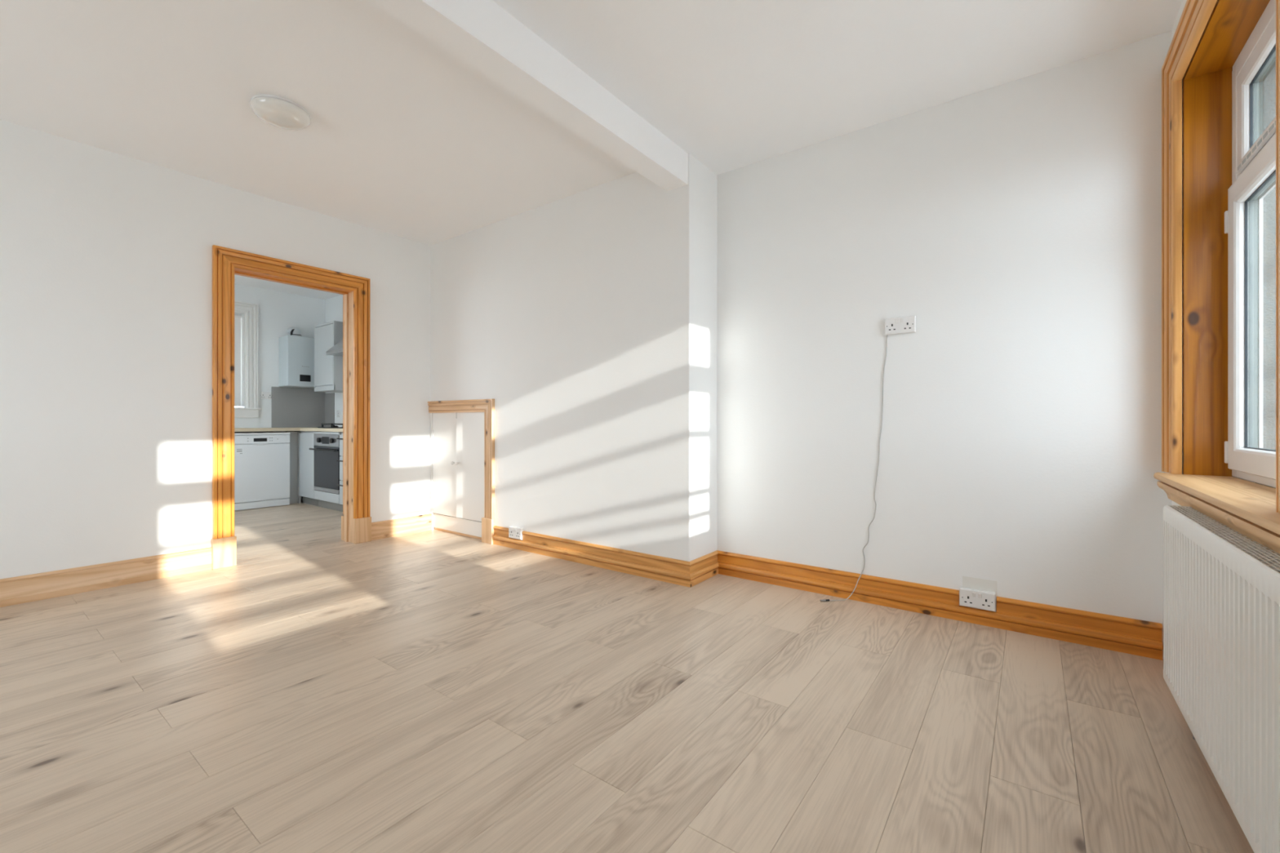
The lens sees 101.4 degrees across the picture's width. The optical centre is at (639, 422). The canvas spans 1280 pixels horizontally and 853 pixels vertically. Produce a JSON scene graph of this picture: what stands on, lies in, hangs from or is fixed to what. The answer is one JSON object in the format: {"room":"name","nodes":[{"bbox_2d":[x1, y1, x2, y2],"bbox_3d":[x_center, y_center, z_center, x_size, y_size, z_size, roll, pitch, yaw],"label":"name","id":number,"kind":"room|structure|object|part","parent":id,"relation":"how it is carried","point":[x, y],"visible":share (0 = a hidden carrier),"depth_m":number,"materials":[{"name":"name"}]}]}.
{"room":"empty living room","nodes":[
{"label":"empty living room","id":0,"kind":"room"},
{"bbox_2d":[0,119,454,578],"bbox_3d":[-3.219,-0.405,3.089,0.165,2.750,5.240,0,0,37],"label":"wall","id":1,"kind":"structure","parent":0,"point":[106,256],"depth_m":3.16,"materials":[{"name":"paint"}]},
{"bbox_2d":[0,546,212,607],"bbox_3d":[-3.733,0.898,2.245,0.021,0.144,3.033,0,0,37],"label":"baseboard","id":2,"kind":"structure","parent":1,"relation":"attached to","point":[50,584],"depth_m":3.04,"materials":[{"name":"brown wood"}]},
{"bbox_2d":[210,244,371,569],"bbox_3d":[-2.594,-0.099,3.926,0.247,2.138,1.034,0,0,37],"label":"door frame","id":3,"kind":"structure","parent":1,"relation":"in","point":[356,520],"depth_m":3.82,"materials":[{"name":"brown wood"}]},
{"bbox_3d":[-2.784,-0.198,3.505,0.036,1.940,0.118,0,0,37],"label":"architrave","id":4,"kind":"part","parent":3,"relation":"part of","materials":[{"name":"brown wood"}]},
{"bbox_3d":[-2.514,-1.109,3.866,0.036,0.118,1.020,0,0,37],"label":"architrave","id":5,"kind":"part","parent":3,"relation":"part of","materials":[{"name":"brown wood"}]},
{"bbox_3d":[-2.405,-0.198,4.348,0.036,1.940,0.118,0,0,37],"label":"architrave","id":6,"kind":"part","parent":3,"relation":"part of","materials":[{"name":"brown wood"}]},
{"bbox_3d":[-2.244,-0.198,4.228,0.036,1.940,0.118,0,0,37],"label":"architrave","id":7,"kind":"part","parent":3,"relation":"part of","materials":[{"name":"brown wood"}]},
{"bbox_2d":[371,513,431,540],"bbox_3d":[-2.046,0.898,4.506,0.021,0.144,0.543,0,0,37],"label":"baseboard","id":8,"kind":"structure","parent":1,"relation":"attached to","point":[409,525],"depth_m":4.49,"materials":[{"name":"brown wood"}]},
{"bbox_2d":[234,284,324,497],"bbox_3d":[-5.072,-0.380,5.844,0.220,2.700,3.040,0,0,37],"label":"wall","id":9,"kind":"structure","parent":0,"point":[278,312],"depth_m":6.42,"materials":[{"name":"paint"}]},
{"bbox_2d":[234,300,262,417],"bbox_3d":[-5.061,-0.733,5.801,0.250,1.361,1.405,0,0,37],"label":"window","id":10,"kind":"structure","parent":9,"relation":"in","point":[246,314],"depth_m":6.22,"materials":[{"name":"white plastic"}]},
{"bbox_2d":[234,316,240,406],"bbox_3d":[-5.085,-0.730,5.813,0.003,1.080,1.087,0,0,37],"label":"window pane","id":11,"kind":"object","parent":10,"relation":"attached to","point":[237,319],"depth_m":6.22,"materials":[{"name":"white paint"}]},
{"bbox_3d":[-4.989,-1.357,5.741,0.036,0.112,1.351,0,0,37],"label":"architrave","id":12,"kind":"part","parent":10,"relation":"part of","materials":[{"name":"white paint"}]},
{"bbox_3d":[-4.618,-0.791,6.238,0.036,1.243,0.112,0,0,37],"label":"architrave","id":13,"kind":"part","parent":10,"relation":"part of","materials":[{"name":"white paint"}]},
{"bbox_2d":[260,391,271,399],"bbox_3d":[-4.538,-0.323,6.363,0.014,0.086,0.124,0,0,37],"label":"socket","id":14,"kind":"object","parent":9,"relation":"attached to","point":[264,395],"visible":1,"depth_m":6.36,"materials":[{"name":"white plastic"}]},
{"bbox_2d":[279,326,314,388],"bbox_3d":[-4.231,-0.813,6.545,0.284,0.753,0.400,0,0,37],"label":"boiler","id":15,"kind":"object","parent":9,"relation":"attached to","point":[296,351],"visible":0.92,"depth_m":6.41,"materials":[{"name":"white metal"}]},
{"bbox_2d":[271,386,334,427],"bbox_3d":[-4.219,-0.183,6.573,0.274,0.501,0.610,0,0,37],"label":"backsplash","id":16,"kind":"structure","parent":9,"relation":"attached to","point":[291,407],"depth_m":6.67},
{"bbox_2d":[234,274,341,299],"bbox_3d":[-3.894,-1.675,4.965,3.160,0.120,3.040,0,0,37],"label":"ceiling","id":17,"kind":"structure","parent":0,"point":[240,280],"depth_m":6.29,"materials":[{"name":"paint"}]},
{"bbox_2d":[324,294,342,426],"bbox_3d":[-2.933,-0.380,6.069,2.940,2.700,0.120,0,0,37],"label":"wall","id":18,"kind":"structure","parent":0,"point":[333,305],"depth_m":6.70,"materials":[{"name":"paint"}]},
{"bbox_2d":[314,320,342,392],"bbox_3d":[-3.681,-0.776,6.363,0.528,0.807,0.300,0,0,37],"label":"upper cabinet","id":19,"kind":"object","parent":18,"relation":"attached to","point":[328,369],"visible":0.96,"depth_m":6.19,"materials":[{"name":"white wood"}]},
{"bbox_3d":[-3.770,-0.793,6.253,0.498,0.710,0.018,0,0,37],"label":"door","id":20,"kind":"part","parent":19,"relation":"part of","materials":[{"name":"white wood"}]},
{"bbox_2d":[325,339,342,356],"bbox_3d":[-3.272,-1.190,5.990,0.480,0.845,0.408,0,0,37],"label":"extractor hood","id":21,"kind":"object","parent":18,"relation":"attached to","point":[337,349],"visible":0.12,"depth_m":5.89,"materials":[{"name":"metal"}]},
{"bbox_2d":[337,410,340,417],"bbox_3d":[-3.834,-0.106,6.658,0.088,0.086,0.014,0,0,37],"label":"socket","id":22,"kind":"object","parent":18,"relation":"attached to","point":[338,411],"visible":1,"depth_m":6.65,"materials":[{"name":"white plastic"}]},
{"bbox_2d":[430,153,716,561],"bbox_3d":[-0.653,-0.322,4.113,2.724,2.584,0.493,0,0,37],"label":"wall","id":23,"kind":"structure","parent":0,"point":[601,300],"depth_m":3.53,"materials":[{"name":"paint"}]},
{"bbox_2d":[508,525,523,539],"bbox_3d":[-0.952,0.848,4.009,0.146,0.086,0.030,0,0,37],"label":"double socket","id":24,"kind":"object","parent":23,"relation":"attached to","point":[514,532],"visible":1,"depth_m":3.99,"materials":[{"name":"white plastic"}]},
{"bbox_2d":[492,525,690,587],"bbox_3d":[-0.429,0.898,3.620,1.832,0.144,0.028,0,0,37],"label":"baseboard","id":25,"kind":"structure","parent":23,"relation":"attached to","point":[676,571],"depth_m":3.48,"materials":[{"name":"brown wood"}]},
{"bbox_2d":[689,550,718,586],"bbox_3d":[0.396,0.898,3.219,0.028,0.144,0.371,0,0,37],"label":"baseboard","id":26,"kind":"structure","parent":23,"relation":"attached to","point":[704,567],"depth_m":3.21,"materials":[{"name":"brown wood"}]},
{"bbox_2d":[0,0,1182,245],"bbox_3d":[-1.038,-1.654,1.573,5.145,0.120,5.420,0,0,37],"label":"ceiling","id":27,"kind":"structure","parent":0,"point":[404,137],"depth_m":2.43,"materials":[{"name":"paint"}]},
{"bbox_2d":[249,93,311,130],"bbox_3d":[-1.827,-1.560,2.668,0.256,0.068,0.256,0,0,37],"label":"ceiling light","id":28,"kind":"object","parent":27,"relation":"attached to","point":[279,112],"visible":1,"depth_m":2.61,"materials":[{"name":"white plastic"}]},
{"bbox_2d":[366,0,688,191],"bbox_3d":[-1.152,-1.501,1.303,0.147,0.186,4.610,0,0,37],"label":"ceiling beam","id":29,"kind":"structure","parent":27,"relation":"attached to","point":[482,34],"depth_m":2.21,"materials":[{"name":"paint"}]},
{"bbox_2d":[0,497,1253,852],"bbox_3d":[-2.472,1.000,2.531,7.910,0.060,5.000,0,0,37],"label":"floor","id":30,"kind":"structure","parent":0,"point":[432,691],"depth_m":1.69,"materials":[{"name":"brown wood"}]},
{"bbox_2d":[234,431,289,511],"bbox_3d":[-4.462,0.541,6.027,0.518,0.845,0.591,0,0,37],"label":"dishwasher","id":31,"kind":"object","parent":30,"relation":"on","point":[261,459],"visible":0.63,"depth_m":5.89,"materials":[{"name":"white metal"}]},
{"bbox_3d":[-4.276,0.927,5.888,0.024,0.074,0.587,0,0,37],"label":"kick panel","id":32,"kind":"part","parent":31,"relation":"part of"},
{"bbox_3d":[-4.272,0.194,5.885,0.033,0.092,0.587,0,0,37],"label":"control panel","id":33,"kind":"part","parent":31,"relation":"part of","materials":[{"name":"white plastic"}]},
{"bbox_2d":[285,431,318,506],"bbox_3d":[-3.968,0.538,6.398,0.866,0.864,0.585,0,0,37],"label":"base cabinet","id":34,"kind":"object","parent":30,"relation":"on","point":[301,458],"visible":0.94,"depth_m":6.19,"materials":[{"name":"white wood"}]},
{"bbox_2d":[234,427,342,431],"bbox_3d":[-3.647,0.086,5.771,2.149,0.036,1.209,0,0,37],"label":"countertop","id":35,"kind":"structure","parent":34,"relation":"on","point":[236,429],"depth_m":5.90,"materials":[{"name":"beige wood"}]},
{"bbox_2d":[317,423,342,428],"bbox_3d":[-3.336,0.042,5.996,0.580,0.052,0.420,0,0,37],"label":"gas hob","id":36,"kind":"object","parent":35,"relation":"in","point":[332,425],"visible":0.34,"depth_m":5.85,"materials":[{"name":"black metal"}]},
{"bbox_3d":[-3.336,0.063,5.996,0.580,0.010,0.420,0,0,37],"label":"hob plate","id":37,"kind":"part","parent":36,"relation":"part of","materials":[{"name":"black plastic"}]},
{"bbox_3d":[-4.133,0.542,6.236,0.015,0.855,0.128,0,0,37],"label":"filler panel","id":38,"kind":"part","parent":34,"relation":"part of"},
{"bbox_3d":[-4.077,0.542,6.263,0.042,0.855,0.018,0,0,37],"label":"corner post","id":39,"kind":"part","parent":34,"relation":"part of","materials":[{"name":"grey wood"}]},
{"bbox_3d":[-3.891,0.505,6.121,0.412,0.746,0.018,0,0,37],"label":"door","id":40,"kind":"part","parent":34,"relation":"part of","materials":[{"name":"white wood"}]},
{"bbox_2d":[309,431,342,511],"bbox_3d":[-3.349,0.539,5.971,0.633,0.862,0.529,0,0,37],"label":"oven","id":41,"kind":"object","parent":30,"relation":"on","point":[326,444],"visible":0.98,"depth_m":5.78,"materials":[{"name":"metal"}]},
{"bbox_3d":[-3.493,0.306,5.778,0.632,0.019,0.048,0,0,37],"label":"handle","id":42,"kind":"part","parent":41,"relation":"part of","materials":[{"name":"black plastic"}]},
{"bbox_3d":[-3.471,0.752,5.808,0.614,0.040,0.027,0,0,37],"label":"door trim","id":43,"kind":"part","parent":41,"relation":"part of","materials":[{"name":"metal"}]},
{"bbox_3d":[-3.469,0.828,5.809,0.622,0.100,0.022,0,0,37],"label":"panel","id":44,"kind":"part","parent":41,"relation":"part of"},
{"bbox_3d":[-3.471,0.202,5.808,0.614,0.128,0.026,0,0,37],"label":"control panel","id":45,"kind":"part","parent":41,"relation":"part of","materials":[{"name":"metal"}]},
{"bbox_3d":[-3.469,0.121,5.809,0.622,0.026,0.022,0,0,37],"label":"rail","id":46,"kind":"part","parent":41,"relation":"part of","materials":[{"name":"silver metal"}]},
{"bbox_3d":[-3.471,0.501,5.808,0.614,0.458,0.026,0,0,37],"label":"door","id":47,"kind":"part","parent":41,"relation":"part of","materials":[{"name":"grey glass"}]},
{"bbox_2d":[337,431,342,504],"bbox_3d":[-2.837,0.538,5.602,0.638,0.864,0.507,0,0,37],"label":"drawer unit","id":48,"kind":"object","parent":30,"relation":"on","point":[340,438],"visible":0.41,"depth_m":5.58,"materials":[{"name":"white wood"}]},
{"bbox_3d":[-2.963,0.246,5.429,0.628,0.228,0.018,0,0,37],"label":"drawer","id":49,"kind":"part","parent":48,"relation":"part of","materials":[{"name":"white wood"}]},
{"bbox_3d":[-2.963,0.492,5.429,0.628,0.253,0.018,0,0,37],"label":"drawer","id":50,"kind":"part","parent":48,"relation":"part of","materials":[{"name":"white wood"}]},
{"bbox_3d":[-2.963,0.751,5.429,0.628,0.253,0.018,0,0,37],"label":"drawer","id":51,"kind":"part","parent":48,"relation":"part of","materials":[{"name":"white wood"}]},
{"bbox_2d":[427,398,494,544],"bbox_3d":[-1.526,0.392,4.452,0.919,1.156,0.066,0,0,37],"label":"base cabinet","id":52,"kind":"object","parent":30,"relation":"on","point":[462,442],"visible":1,"depth_m":4.43,"materials":[{"name":"white paint"}]},
{"bbox_3d":[-1.873,0.439,4.734,0.026,1.062,0.030,0,0,37],"label":"post","id":53,"kind":"part","parent":52,"relation":"part of","materials":[{"name":"white paint"}]},
{"bbox_3d":[-1.717,0.368,4.617,0.360,0.900,0.020,0,0,37],"label":"door","id":54,"kind":"part","parent":52,"relation":"part of","materials":[{"name":"white paint"}]},
{"bbox_3d":[-1.534,-0.134,4.445,0.914,0.104,0.029,0,0,37],"label":"head architrave","id":55,"kind":"part","parent":52,"relation":"part of","materials":[{"name":"brown wood"}]},
{"bbox_3d":[-1.410,0.368,4.387,0.394,0.900,0.020,0,0,37],"label":"door","id":56,"kind":"part","parent":52,"relation":"part of","materials":[{"name":"white paint"}]},
{"bbox_3d":[-1.215,0.293,4.207,0.117,0.958,0.029,0,0,37],"label":"stile architrave","id":57,"kind":"part","parent":52,"relation":"part of","materials":[{"name":"brown wood"}]},
{"bbox_2d":[716,30,1172,658],"bbox_3d":[1.511,-0.322,2.711,2.421,2.584,0.151,0,0,37],"label":"wall","id":58,"kind":"structure","parent":0,"point":[1018,222],"depth_m":2.56,"materials":[{"name":"paint"}]},
{"bbox_2d":[884,315,915,334],"bbox_3d":[1.352,-0.503,2.723,0.146,0.086,0.023,0,0,37],"label":"double socket","id":59,"kind":"object","parent":58,"relation":"attached to","point":[900,325],"visible":1,"depth_m":2.72,"materials":[{"name":"white plastic"}]},
{"bbox_2d":[820,334,887,601],"bbox_3d":[1.146,0.251,2.823,0.341,1.437,0.059,0,0,10],"label":"cable","id":60,"kind":"object","parent":59,"relation":"attached to","point":[823,600],"visible":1,"depth_m":2.80,"materials":[{"name":"white plastic"}]},
{"bbox_2d":[717,550,1163,660],"bbox_3d":[1.310,0.898,2.751,2.051,0.144,0.028,0,0,37],"label":"baseboard","id":61,"kind":"structure","parent":58,"relation":"attached to","point":[1140,637],"depth_m":2.57,"materials":[{"name":"orange wood"}]},
{"bbox_2d":[959,586,995,612],"bbox_3d":[1.620,0.851,2.516,0.146,0.086,0.032,0,0,37],"label":"double socket","id":62,"kind":"object","parent":61,"relation":"attached to","point":[969,597],"visible":1,"depth_m":2.50,"materials":[{"name":"white plastic"}]},
{"bbox_2d":[1172,0,1275,506],"bbox_3d":[0.825,-0.330,0.060,0.330,3.200,5.222,0,0,37],"label":"wall","id":63,"kind":"structure","parent":0,"point":[1269,200],"depth_m":1.84,"materials":[{"name":"paint"}]},
{"bbox_2d":[1153,472,1279,555],"bbox_3d":[1.293,0.249,0.910,0.199,0.098,2.805,0,0,37],"label":"window sill","id":64,"kind":"structure","parent":63,"relation":"attached to","point":[1247,508],"depth_m":1.43,"materials":[{"name":"brown wood"}]},
{"bbox_2d":[1161,0,1279,513],"bbox_3d":[1.821,-0.620,1.539,0.229,1.640,1.311,0,0,37],"label":"window","id":65,"kind":"structure","parent":63,"relation":"in","point":[1224,52],"depth_m":1.93,"materials":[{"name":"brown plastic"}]},
{"bbox_3d":[2.099,-0.620,2.069,0.039,1.640,0.130,0,0,37],"label":"architrave","id":66,"kind":"part","parent":65,"relation":"part of","materials":[{"name":"brown wood"}]},
{"bbox_3d":[1.745,-1.375,1.595,0.039,0.130,1.311,0,0,37],"label":"architrave","id":67,"kind":"part","parent":65,"relation":"part of","materials":[{"name":"brown wood"}]},
{"bbox_3d":[1.875,-0.340,1.498,0.066,1.019,0.965,0,0,37],"label":"sash","id":68,"kind":"part","parent":65,"relation":"part of","materials":[{"name":"white plastic"}]},
{"bbox_3d":[1.887,-0.546,1.489,0.060,1.492,1.045,0,0,37],"label":"frame","id":69,"kind":"part","parent":65,"relation":"part of","materials":[{"name":"white plastic"}]},
{"bbox_2d":[1235,120,1275,174],"bbox_3d":[1.858,-0.885,1.511,0.013,0.020,0.845,0,0,37],"label":"vent","id":70,"kind":"object","parent":65,"relation":"attached to","point":[1271,131],"depth_m":1.68,"materials":[{"name":"white plastic"}]},
{"bbox_3d":[1.392,-0.620,1.122,0.039,1.640,0.130,0,0,37],"label":"architrave","id":71,"kind":"part","parent":65,"relation":"part of","materials":[{"name":"brown wood"}]},
{"bbox_2d":[1163,505,1279,852],"bbox_3d":[1.336,0.626,1.124,0.072,0.688,1.600,0,0,37],"label":"radiator","id":72,"kind":"object","parent":63,"relation":"attached to","point":[1221,588],"visible":0.99,"depth_m":1.19,"materials":[{"name":"white metal"}]},
{"bbox_2d":[1167,505,1279,574],"bbox_3d":[1.339,0.284,1.122,0.063,0.005,1.600,0,0,37],"label":"grille","id":73,"kind":"object","parent":72,"relation":"attached to","point":[1175,512],"depth_m":1.26,"materials":[{"name":"white metal"}]},
{"bbox_3d":[1.359,0.585,1.107,0.014,0.594,1.600,0,0,37],"label":"panel","id":74,"kind":"part","parent":72,"relation":"part of","materials":[{"name":"white metal"}]}
]}

